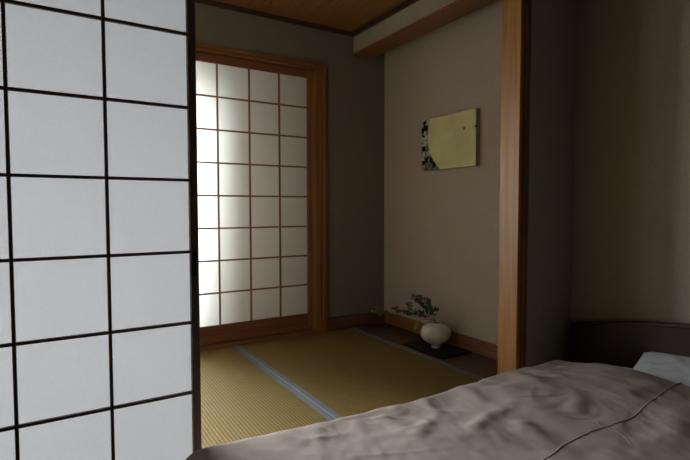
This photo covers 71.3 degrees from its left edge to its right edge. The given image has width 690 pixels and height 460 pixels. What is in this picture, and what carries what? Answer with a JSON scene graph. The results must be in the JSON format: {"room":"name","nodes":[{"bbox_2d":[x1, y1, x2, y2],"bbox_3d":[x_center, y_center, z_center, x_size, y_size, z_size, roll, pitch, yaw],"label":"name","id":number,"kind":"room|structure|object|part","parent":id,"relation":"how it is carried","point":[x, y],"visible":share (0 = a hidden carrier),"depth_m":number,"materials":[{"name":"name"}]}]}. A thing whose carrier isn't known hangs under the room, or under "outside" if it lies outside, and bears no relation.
{"room":"traditional dwelling","nodes":[
{"label":"traditional dwelling","id":0,"kind":"room"},
{"bbox_2d":[195,2,384,331],"bbox_3d":[-1.569,-0.331,3.056,4.450,2.492,0.070,-2,3,-32],"label":"wall","id":1,"kind":"structure","parent":0,"point":[355,86],"depth_m":3.98,"materials":[{"name":"paint"}]},
{"bbox_2d":[200,328,316,351],"bbox_3d":[-1.852,0.885,2.919,3.765,0.086,0.109,-2,3,-32],"label":"trim","id":2,"kind":"structure","parent":1,"relation":"attached to","point":[309,331],"depth_m":3.59,"materials":[{"name":"brown wood"}]},
{"bbox_2d":[196,52,312,345],"bbox_3d":[-0.705,-0.214,3.562,1.030,2.045,0.030,-2,3,-32],"label":"screen","id":3,"kind":"object","parent":2,"relation":"on","point":[254,119],"visible":0.7,"depth_m":3.57,"materials":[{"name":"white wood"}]},
{"bbox_3d":[-0.706,-1.208,3.518,0.950,0.055,0.030,-2,3,-32],"label":"rail","id":4,"kind":"part","parent":3,"relation":"part of","materials":[{"name":"brown wood"}]},
{"bbox_3d":[-0.704,0.743,3.605,0.950,0.128,0.030,-2,3,-32],"label":"rail","id":5,"kind":"part","parent":3,"relation":"part of","materials":[{"name":"brown wood"}]},
{"bbox_2d":[196,42,325,71],"bbox_3d":[-1.816,-1.235,2.847,3.855,0.053,0.110,-2,3,-32],"label":"trim","id":6,"kind":"structure","parent":1,"relation":"attached to","point":[200,47],"depth_m":3.52,"materials":[{"name":"brown wood"}]},
{"bbox_2d":[195,0,354,36],"bbox_3d":[-1.681,-1.555,2.876,4.130,0.030,0.028,-2,3,-32],"label":"trim","id":7,"kind":"structure","parent":1,"relation":"attached to","point":[206,2],"depth_m":3.57,"materials":[{"name":"brown wood"}]},
{"bbox_2d":[312,69,326,332],"bbox_3d":[-0.212,-0.199,3.882,0.090,2.160,0.110,-2,3,-32],"label":"trim","id":8,"kind":"structure","parent":1,"relation":"attached to","point":[319,107],"depth_m":3.85,"materials":[{"name":"brown wood"}]},
{"bbox_2d":[327,310,384,330],"bbox_3d":[0.094,0.764,4.070,0.578,0.102,0.034,-2,3,-32],"label":"baseboard","id":9,"kind":"structure","parent":1,"relation":"attached to","point":[367,318],"depth_m":4.04,"materials":[{"name":"brown wood"}]},
{"bbox_2d":[354,0,497,58],"bbox_3d":[0.583,-1.425,3.319,0.180,0.023,1.660,-2,3,-32],"label":"trim","id":10,"kind":"structure","parent":1,"relation":"attached to","point":[458,9],"depth_m":3.34,"materials":[{"name":"brown wood"}]},
{"bbox_2d":[213,0,406,31],"bbox_3d":[-1.117,-1.574,2.264,4.450,0.060,1.660,-2,3,-32],"label":"ceiling","id":11,"kind":"structure","parent":0,"point":[347,15],"depth_m":3.49,"materials":[{"name":"brown wood"}]},
{"bbox_2d":[353,0,456,52],"bbox_3d":[0.578,-1.514,3.312,0.168,0.157,1.660,-2,3,-32],"label":"lintel","id":12,"kind":"object","parent":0,"point":[419,9],"visible":0.5,"depth_m":3.46,"materials":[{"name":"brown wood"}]},
{"bbox_2d":[353,0,418,35],"bbox_3d":[0.501,-1.575,3.246,0.028,0.030,1.632,-2,3,-32],"label":"trim","id":13,"kind":"structure","parent":12,"relation":"attached to","point":[407,3],"depth_m":3.56,"materials":[{"name":"brown wood"}]},
{"bbox_2d":[352,322,497,377],"bbox_3d":[0.634,0.873,3.455,0.340,0.056,1.655,-2,3,-32],"label":"floor","id":14,"kind":"structure","parent":0,"point":[474,363],"depth_m":3.27,"materials":[{"name":"brown wood"}]},
{"bbox_2d":[403,340,471,359],"bbox_3d":[0.651,0.840,3.416,0.276,0.012,0.407,-2,3,-32],"label":"display board","id":15,"kind":"object","parent":14,"relation":"on","point":[446,350],"visible":0.8,"depth_m":3.36,"materials":[{"name":"black paint"}]},
{"bbox_2d":[420,321,450,348],"bbox_3d":[0.643,0.743,3.411,0.218,0.182,0.218,-2,3,-32],"label":"vase","id":16,"kind":"object","parent":15,"relation":"on","point":[433,333],"visible":0.97,"depth_m":3.34,"materials":[{"name":"beige ceramic"}]},
{"bbox_2d":[371,307,436,322],"bbox_3d":[0.409,0.664,3.615,0.090,0.099,0.653,-2,3,-42],"label":"flower sprig","id":17,"kind":"object","parent":16,"relation":"in","point":[379,310],"visible":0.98,"depth_m":3.74,"materials":[{"name":"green plant"}]},
{"bbox_2d":[391,306,435,321],"bbox_3d":[0.485,0.652,3.543,0.089,0.130,0.433,-2,3,-38],"label":"flower sprig","id":18,"kind":"object","parent":16,"relation":"in","point":[407,312],"visible":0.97,"depth_m":3.56,"materials":[{"name":"green plant"}]},
{"bbox_2d":[406,301,431,318],"bbox_3d":[0.544,0.625,3.487,0.058,0.188,0.273,-2,3,-38],"label":"flower sprig","id":19,"kind":"object","parent":16,"relation":"in","point":[408,303],"visible":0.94,"depth_m":3.54,"materials":[{"name":"green plant"}]},
{"bbox_2d":[413,319,431,331],"bbox_3d":[0.566,0.680,3.407,0.163,0.101,0.029,0,3,9],"label":"drooping leaf","id":20,"kind":"object","parent":16,"relation":"in","point":[416,322],"visible":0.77,"depth_m":3.42,"materials":[{"name":"green plant"}]},
{"bbox_3d":[0.505,0.686,3.420,0.045,0.087,0.004,2,3,42],"label":"blade","id":21,"kind":"part","parent":20,"relation":"part of","materials":[{"name":"green plant"}]},
{"bbox_2d":[411,293,435,320],"bbox_3d":[0.582,0.595,3.496,0.228,0.248,0.080,2,3,38],"label":"flower sprig","id":22,"kind":"object","parent":16,"relation":"in","point":[417,300],"visible":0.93,"depth_m":3.52,"materials":[{"name":"green plant"}]},
{"bbox_2d":[423,297,438,319],"bbox_3d":[0.614,0.603,3.421,0.063,0.238,0.139,-1,3,-23],"label":"flower sprig","id":23,"kind":"object","parent":16,"relation":"in","point":[429,306],"visible":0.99,"depth_m":3.42,"materials":[{"name":"green plant"}]},
{"bbox_2d":[384,0,689,344],"bbox_3d":[1.706,-0.307,2.098,0.120,3.080,6.400,-2,3,-32],"label":"wall","id":24,"kind":"structure","parent":0,"point":[631,251],"depth_m":2.62,"materials":[{"name":"paint"}]},
{"bbox_2d":[385,312,497,360],"bbox_3d":[0.773,0.791,3.536,0.015,0.100,1.658,-2,3,-32],"label":"baseboard","id":25,"kind":"structure","parent":24,"relation":"attached to","point":[487,349],"depth_m":3.43,"materials":[{"name":"brown wood"}]},
{"bbox_2d":[421,108,479,170],"bbox_3d":[0.749,-0.636,3.480,0.041,0.387,0.558,-2,3,-32],"label":"wall picture","id":26,"kind":"object","parent":24,"relation":"attached to","point":[451,141],"visible":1,"depth_m":3.42,"materials":[{"name":"yellow paper"}]},
{"bbox_2d":[526,0,576,366],"bbox_3d":[-0.754,-0.202,1.501,4.700,2.930,0.120,-2,3,-32],"label":"wall partition","id":27,"kind":"structure","parent":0,"point":[553,22],"depth_m":2.58,"materials":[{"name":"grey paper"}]},
{"bbox_2d":[497,0,524,374],"bbox_3d":[0.871,-0.149,2.509,0.048,2.170,0.120,-2,3,-32],"label":"wooden post","id":28,"kind":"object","parent":27,"relation":"attached to","point":[513,11],"depth_m":2.48,"materials":[{"name":"brown wood"}]},
{"bbox_2d":[520,0,531,367],"bbox_3d":[0.923,-0.052,2.462,0.029,2.360,0.018,-2,3,-32],"label":"trim","id":29,"kind":"structure","parent":27,"relation":"attached to","point":[528,3],"depth_m":2.44,"materials":[{"name":"brown wood"}]},
{"bbox_3d":[0.313,1.298,-0.161,4.700,0.080,3.900,-2,3,-32],"label":"floor","id":30,"kind":"structure","parent":0,"visible":0},
{"bbox_2d":[570,321,689,368],"bbox_3d":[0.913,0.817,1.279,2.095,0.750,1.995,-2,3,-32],"label":"headboard","id":31,"kind":"object","parent":30,"relation":"on","point":[616,343],"visible":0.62,"depth_m":2.40,"materials":[{"name":"brown wood"}]},
{"bbox_2d":[186,360,689,459],"bbox_3d":[0.792,0.894,1.140,1.882,0.521,1.992,-2,3,-32],"label":"duvet","id":32,"kind":"object","parent":31,"relation":"on","point":[555,409],"visible":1,"depth_m":1.57,"materials":[{"name":"fabric"}]},
{"bbox_3d":[1.780,0.492,1.800,0.057,0.149,1.995,-2,3,-32],"label":"cap rail","id":33,"kind":"part","parent":31,"relation":"part of","materials":[{"name":"brown wood"}]},
{"bbox_2d":[633,352,689,384],"bbox_3d":[1.515,0.660,1.964,0.216,0.190,0.670,-2,3,-32],"label":"pillow","id":34,"kind":"object","parent":31,"relation":"on","point":[676,368],"visible":0.49,"depth_m":2.12,"materials":[{"name":"fabric"}]},
{"bbox_3d":[-1.261,0.998,2.291,4.107,0.084,1.655,-2,3,-32],"label":"floor","id":35,"kind":"structure","parent":0,"visible":0},
{"bbox_2d":[200,346,335,448],"bbox_3d":[-0.801,0.913,2.550,1.015,0.058,1.618,-2,3,-32],"label":"mat","id":36,"kind":"object","parent":35,"relation":"on","point":[241,398],"visible":0.34,"depth_m":2.48,"materials":[{"name":"wicker"}]},
{"bbox_2d":[236,327,483,418],"bbox_3d":[0.062,0.888,3.082,1.015,0.058,1.618,-2,3,-32],"label":"mat","id":37,"kind":"object","parent":35,"relation":"on","point":[350,371],"visible":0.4,"depth_m":2.95,"materials":[{"name":"wicker"}]},
{"bbox_3d":[-0.310,1.100,1.830,2.736,0.298,0.125,-2,3,-32],"label":"step","id":38,"kind":"structure","parent":0,"visible":0},
{"bbox_3d":[-0.302,0.935,1.808,2.736,0.030,0.162,-2,3,-32],"label":"trim","id":39,"kind":"structure","parent":38,"relation":"on","visible":0},
{"bbox_2d":[0,0,201,459],"bbox_3d":[-0.917,-0.118,1.311,1.012,2.116,0.032,-2,3,-32],"label":"screen","id":40,"kind":"object","parent":39,"relation":"on","point":[100,306],"visible":0.98,"depth_m":1.43,"materials":[{"name":"white paper"}]},
{"bbox_3d":[-0.490,0.110,1.569,0.014,0.080,0.006,-2,3,-32],"label":"finger pull","id":41,"kind":"part","parent":40,"relation":"part of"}
]}

